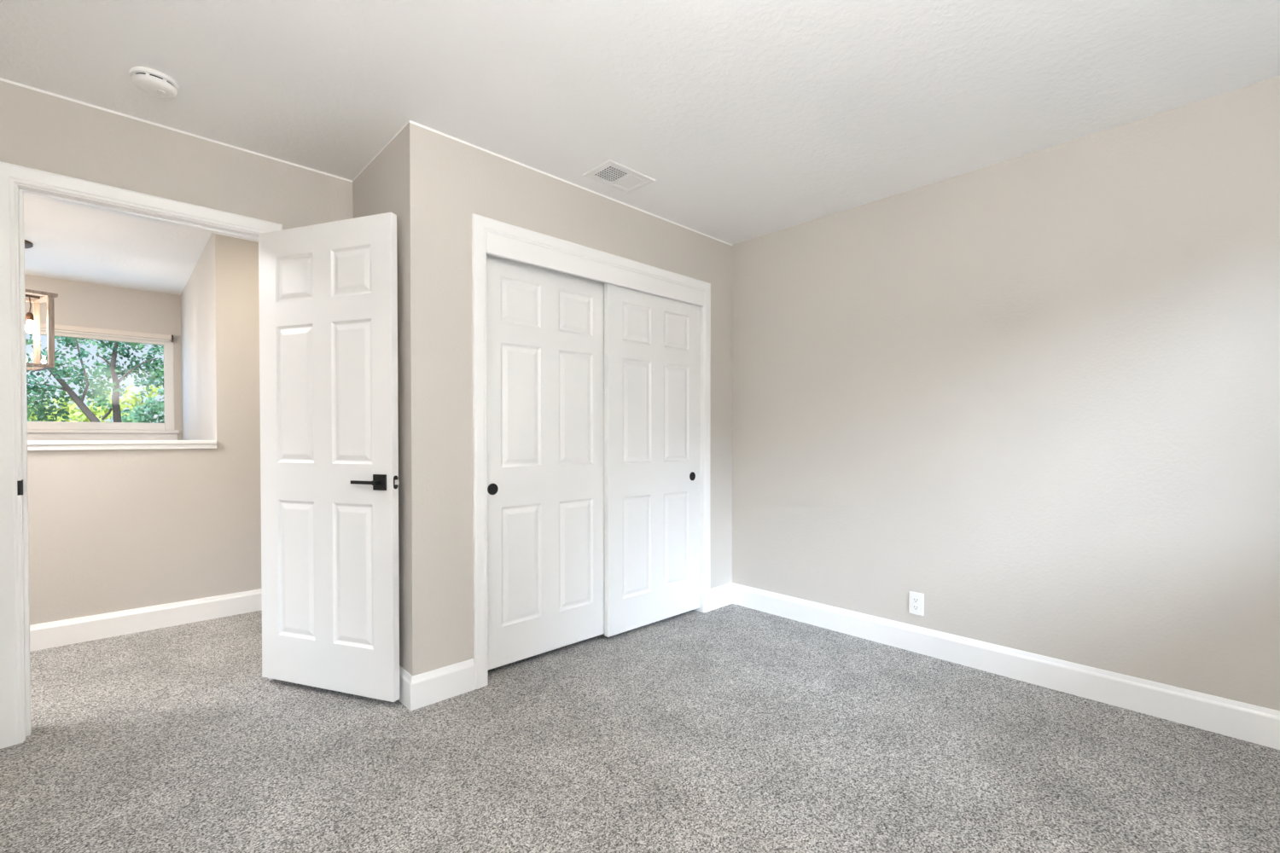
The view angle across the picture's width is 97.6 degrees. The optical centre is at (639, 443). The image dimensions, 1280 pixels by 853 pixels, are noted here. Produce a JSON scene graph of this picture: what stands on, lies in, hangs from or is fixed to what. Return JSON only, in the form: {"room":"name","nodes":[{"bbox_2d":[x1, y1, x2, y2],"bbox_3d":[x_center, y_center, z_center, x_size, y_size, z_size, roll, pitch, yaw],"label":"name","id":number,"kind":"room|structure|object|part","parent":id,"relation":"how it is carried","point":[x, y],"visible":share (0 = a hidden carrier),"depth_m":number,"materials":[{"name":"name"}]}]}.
{"room":"empty bedroom","nodes":[
{"label":"empty bedroom","id":0,"kind":"room"},
{"bbox_2d":[24,274,181,440],"bbox_3d":[-5.226,0.611,4.353,2.825,3.940,0.140,-1,1,-43],"label":"wall","id":1,"kind":"structure","parent":0,"point":[77,303],"depth_m":4.87,"materials":[{"name":"paint"}]},
{"bbox_2d":[25,330,179,441],"bbox_3d":[-4.980,-0.488,4.498,1.962,0.945,0.092,-1,1,-43],"label":"window","id":2,"kind":"structure","parent":1,"relation":"in","point":[37,431],"depth_m":4.88,"materials":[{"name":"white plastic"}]},
{"bbox_2d":[25,320,173,342],"bbox_3d":[-4.960,-0.952,4.452,1.916,0.062,0.054,-1,1,-43],"label":"roller blind","id":3,"kind":"object","parent":2,"relation":"attached to","point":[58,328],"visible":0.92,"depth_m":4.80,"materials":[{"name":"beige fabric"}]},
{"bbox_3d":[-4.960,-0.928,4.449,1.880,0.014,0.020,-1,1,-43],"label":"rail","id":4,"kind":"part","parent":3,"relation":"part of","materials":[{"name":"white plastic"}]},
{"bbox_3d":[-4.962,-0.101,4.485,1.962,0.028,0.041,-1,1,-43],"label":"sill","id":5,"kind":"part","parent":2,"relation":"part of","materials":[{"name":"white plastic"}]},
{"bbox_2d":[27,232,261,625],"bbox_3d":[-3.168,0.627,3.108,4.100,3.940,0.120,-1,1,-43],"label":"wall","id":6,"kind":"structure","parent":0,"point":[110,531],"depth_m":3.35,"materials":[{"name":"paint"}]},
{"bbox_2d":[27,440,217,450],"bbox_3d":[-3.674,0.015,2.620,2.705,0.052,0.164,-1,1,-43],"label":"trim","id":7,"kind":"structure","parent":6,"relation":"attached to","point":[90,445],"depth_m":3.20,"materials":[{"name":"white paint"}]},
{"bbox_2d":[29,588,261,651],"bbox_3d":[-3.121,1.029,3.064,4.100,0.137,0.015,-1,1,-43],"label":"baseboard","id":8,"kind":"structure","parent":6,"relation":"attached to","point":[44,636],"depth_m":3.25,"materials":[{"name":"white paint"}]},
{"bbox_2d":[0,77,352,229],"bbox_3d":[-1.255,-0.123,3.145,3.660,2.440,0.121,-1,1,-43],"label":"wall","id":9,"kind":"structure","parent":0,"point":[40,130],"depth_m":2.33,"materials":[{"name":"paint"}]},
{"bbox_2d":[0,161,282,749],"bbox_3d":[-2.059,0.039,2.385,0.906,2.134,0.156,-1,1,-43],"label":"door frame","id":10,"kind":"structure","parent":9,"relation":"attached to","point":[16,182],"depth_m":2.07,"materials":[{"name":"white paint"}]},
{"bbox_3d":[-2.302,0.163,2.084,0.011,0.058,0.053,0,1,-34],"label":"strike plate","id":11,"kind":"part","parent":10,"relation":"part of","materials":[{"name":"black metal"}]},
{"bbox_2d":[258,212,399,702],"bbox_3d":[-1.377,0.059,2.452,0.774,2.032,0.111,0,1,19],"label":"door","id":12,"kind":"structure","parent":10,"relation":"attached to","point":[328,292],"depth_m":2.43,"materials":[{"name":"white paint"}]},
{"bbox_3d":[-1.143,0.161,2.333,0.128,0.020,0.037,0,1,19],"label":"lever","id":13,"kind":"part","parent":12,"relation":"part of","materials":[{"name":"black metal"}]},
{"bbox_3d":[-1.085,0.161,2.334,0.066,0.066,0.008,0,1,19],"label":"lever handle","id":14,"kind":"part","parent":12,"relation":"part of","materials":[{"name":"black metal"}]},
{"bbox_3d":[-1.019,0.161,2.334,0.002,0.057,0.025,0,1,19],"label":"latch plate","id":15,"kind":"part","parent":12,"relation":"part of","materials":[{"name":"metal"}]},
{"bbox_2d":[180,232,214,440],"bbox_3d":[-3.443,0.610,4.438,0.120,3.940,2.190,-1,1,-43],"label":"wall","id":16,"kind":"structure","parent":0,"point":[196,297],"depth_m":4.16,"materials":[{"name":"paint"}]},
{"bbox_2d":[352,120,409,668],"bbox_3d":[-1.167,-0.117,2.631,0.111,2.440,0.748,-1,1,-43],"label":"wall","id":17,"kind":"structure","parent":0,"point":[376,189],"depth_m":2.47,"materials":[{"name":"paint"}]},
{"bbox_2d":[398,666,412,710],"bbox_3d":[-1.206,1.035,2.598,0.015,0.137,0.763,-1,1,-43],"label":"baseboard","id":18,"kind":"structure","parent":17,"relation":"attached to","point":[405,677],"depth_m":2.36,"materials":[{"name":"white paint"}]},
{"bbox_2d":[399,120,733,676],"bbox_3d":[-0.198,-0.123,3.109,2.175,2.440,0.111,-1,1,-43],"label":"wall","id":19,"kind":"structure","parent":0,"point":[445,179],"depth_m":2.46,"materials":[{"name":"paint"}]},
{"bbox_2d":[410,658,475,711],"bbox_3d":[-0.850,1.037,2.420,0.287,0.137,0.015,-1,1,-43],"label":"baseboard","id":20,"kind":"structure","parent":19,"relation":"attached to","point":[432,687],"depth_m":2.41,"materials":[{"name":"white paint"}]},
{"bbox_2d":[486,254,604,670],"bbox_3d":[-0.471,0.058,2.881,0.778,2.015,0.037,-1,1,-43],"label":"door","id":21,"kind":"structure","parent":19,"relation":"in","point":[545,327],"depth_m":2.84,"materials":[{"name":"white paint"}]},
{"bbox_3d":[-0.696,0.215,2.647,0.055,0.055,0.004,-1,1,-43],"label":"finger pull","id":22,"kind":"part","parent":21,"relation":"part of","materials":[{"name":"black metal"}]},
{"bbox_2d":[471,213,710,689],"bbox_3d":[-0.182,0.032,3.114,1.653,2.130,0.128,-1,1,-43],"label":"door frame","id":23,"kind":"structure","parent":19,"relation":"attached to","point":[490,236],"depth_m":2.74,"materials":[{"name":"white paint"}]},
{"bbox_2d":[604,283,700,637],"bbox_3d":[0.096,0.058,3.359,0.778,2.015,0.037,-1,1,-43],"label":"door","id":24,"kind":"structure","parent":19,"relation":"in","point":[652,343],"depth_m":3.31,"materials":[{"name":"white paint"}]},
{"bbox_3d":[0.334,0.207,3.563,0.055,0.055,0.004,-1,1,-43],"label":"finger pull","id":25,"kind":"part","parent":24,"relation":"part of","materials":[{"name":"black metal"}]},
{"bbox_2d":[709,582,732,610],"bbox_3d":[0.545,1.021,3.742,0.246,0.137,0.015,-1,1,-43],"label":"baseboard","id":26,"kind":"structure","parent":19,"relation":"attached to","point":[720,596],"depth_m":3.73,"materials":[{"name":"white paint"}]},
{"bbox_2d":[0,604,1279,852],"bbox_3d":[-0.934,1.175,1.718,5.420,0.120,5.220,-1,1,-43],"label":"floor","id":27,"kind":"structure","parent":0,"point":[731,728],"depth_m":1.98,"materials":[{"name":"grey carpet"}]},
{"bbox_2d":[0,0,1279,295],"bbox_3d":[-1.779,-1.385,2.490,5.540,0.100,7.550,-1,1,-43],"label":"ceiling","id":28,"kind":"structure","parent":0,"point":[749,119],"depth_m":2.07,"materials":[{"name":"paint"}]},
{"bbox_2d":[24,239,58,371],"bbox_3d":[-4.187,-0.931,3.706,0.390,0.840,0.390,0,1,32],"label":"pendant lantern","id":29,"kind":"object","parent":28,"relation":"hanging from","point":[34,317],"visible":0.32,"depth_m":3.77,"materials":[{"name":"brown wood"}]},
{"bbox_2d":[25,296,34,333],"bbox_3d":[-4.135,-0.872,3.792,0.042,0.246,0.042,-1,1,-43],"label":"bulb","id":30,"kind":"object","parent":29,"relation":"attached to","point":[29,317],"depth_m":3.78,"materials":[{"name":"beige glass"}]},
{"bbox_3d":[-4.242,-0.762,3.935,0.030,0.457,0.030,0,1,32],"label":"post","id":31,"kind":"part","parent":29,"relation":"part of","materials":[{"name":"brown wood"}]},
{"bbox_3d":[-4.187,-0.521,3.712,0.358,0.020,0.358,0,1,32],"label":"frame","id":32,"kind":"part","parent":29,"relation":"part of","materials":[{"name":"brown wood"}]},
{"bbox_3d":[-4.187,-0.999,3.705,0.390,0.022,0.390,0,1,32],"label":"frame","id":33,"kind":"part","parent":29,"relation":"part of","materials":[{"name":"brown wood"}]},
{"bbox_3d":[-3.961,-0.760,3.763,0.030,0.457,0.030,0,1,32],"label":"post","id":34,"kind":"part","parent":29,"relation":"part of","materials":[{"name":"brown wood"}]},
{"bbox_2d":[129,66,178,98],"bbox_3d":[-1.767,-1.307,2.038,0.136,0.046,0.136,0,1,26],"label":"smoke detector","id":35,"kind":"object","parent":28,"relation":"attached to","point":[154,83],"visible":1,"depth_m":2.01,"materials":[{"name":"white plastic"}]},
{"bbox_2d":[582,159,655,193],"bbox_3d":[-0.103,-1.335,2.808,0.306,0.008,0.208,-1,1,-43],"label":"ceiling vent","id":36,"kind":"object","parent":28,"relation":"in","point":[613,174],"visible":1,"depth_m":2.80,"materials":[{"name":"white plastic"}]},
{"bbox_2d":[595,167,625,181],"bbox_3d":[-0.144,-1.335,2.771,0.114,0.004,0.126,-1,1,-43],"label":"grille","id":37,"kind":"object","parent":36,"relation":"attached to","point":[605,174],"depth_m":2.78,"materials":[{"name":"white plastic"}]},
{"bbox_3d":[-0.103,-1.336,2.808,0.256,0.006,0.152,-1,1,-43],"label":"plate","id":38,"kind":"part","parent":36,"relation":"part of","materials":[{"name":"white plastic"}]},
{"bbox_3d":[-0.054,-1.333,2.855,0.102,0.002,0.136,-1,1,-43],"label":"damper panel","id":39,"kind":"part","parent":36,"relation":"part of","materials":[{"name":"white plastic"}]},
{"bbox_2d":[732,76,1279,711],"bbox_3d":[1.430,-0.062,3.061,0.120,2.560,3.938,-1,1,-43],"label":"wall","id":40,"kind":"structure","parent":0,"point":[1034,397],"depth_m":2.53,"materials":[{"name":"paint"}]},
{"bbox_2d":[908,591,923,616],"bbox_3d":[1.456,0.843,2.951,0.008,0.117,0.073,-1,1,-43],"label":"wall outlet","id":41,"kind":"object","parent":40,"relation":"attached to","point":[916,600],"visible":1,"depth_m":2.95,"materials":[{"name":"white plastic"}]},
{"bbox_2d":[912,605,919,610],"bbox_3d":[1.454,0.863,2.950,0.003,0.027,0.034,-1,1,-43],"label":"receptacle","id":42,"kind":"object","parent":41,"relation":"attached to","point":[915,608],"depth_m":2.95,"materials":[{"name":"grey plastic"}]},
{"bbox_2d":[912,597,919,603],"bbox_3d":[1.454,0.824,2.949,0.003,0.027,0.034,-1,1,-43],"label":"receptacle","id":43,"kind":"object","parent":41,"relation":"attached to","point":[915,600],"depth_m":2.95,"materials":[{"name":"grey plastic"}]},
{"bbox_2d":[732,582,1279,750],"bbox_3d":[1.638,1.033,2.757,0.015,0.137,2.950,-1,1,-43],"label":"baseboard","id":44,"kind":"structure","parent":40,"relation":"attached to","point":[1255,724],"depth_m":2.54,"materials":[{"name":"white paint"}]},
{"label":"outside","id":45,"kind":"structure","parent":0,"visible":0},
{"bbox_3d":[-27.050,3.958,22.165,65.000,0.200,55.360,-1,1,-43],"label":"ground","id":46,"kind":"structure","parent":45,"visible":0},
{"bbox_2d":[25,333,112,422],"bbox_3d":[-8.424,1.101,8.138,1.395,5.872,1.650,0,1,-5],"label":"oak tree","id":47,"kind":"object","parent":46,"relation":"on","point":[78,400],"visible":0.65,"depth_m":8.20,"materials":[{"name":"green plant"}]},
{"bbox_2d":[28,384,162,422],"bbox_3d":[-14.995,1.078,15.147,3.360,5.753,2.873,-1,1,-43],"label":"bushy tree","id":48,"kind":"object","parent":46,"relation":"on","point":[74,414],"visible":0.23,"depth_m":15.20,"materials":[{"name":"green plant"}]},
{"bbox_2d":[82,338,163,422],"bbox_3d":[-8.925,0.879,9.986,1.463,6.263,1.802,-1,1,-43],"label":"oak tree","id":49,"kind":"object","parent":46,"relation":"on","point":[112,369],"visible":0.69,"depth_m":9.82,"materials":[{"name":"green plant"}]},
{"bbox_2d":[109,389,164,423],"bbox_3d":[-10.862,1.329,12.407,1.273,5.304,2.261,-1,1,-43],"label":"bushy tree","id":50,"kind":"object","parent":46,"relation":"on","point":[139,416],"visible":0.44,"depth_m":11.83,"materials":[{"name":"green plant"}]}
]}

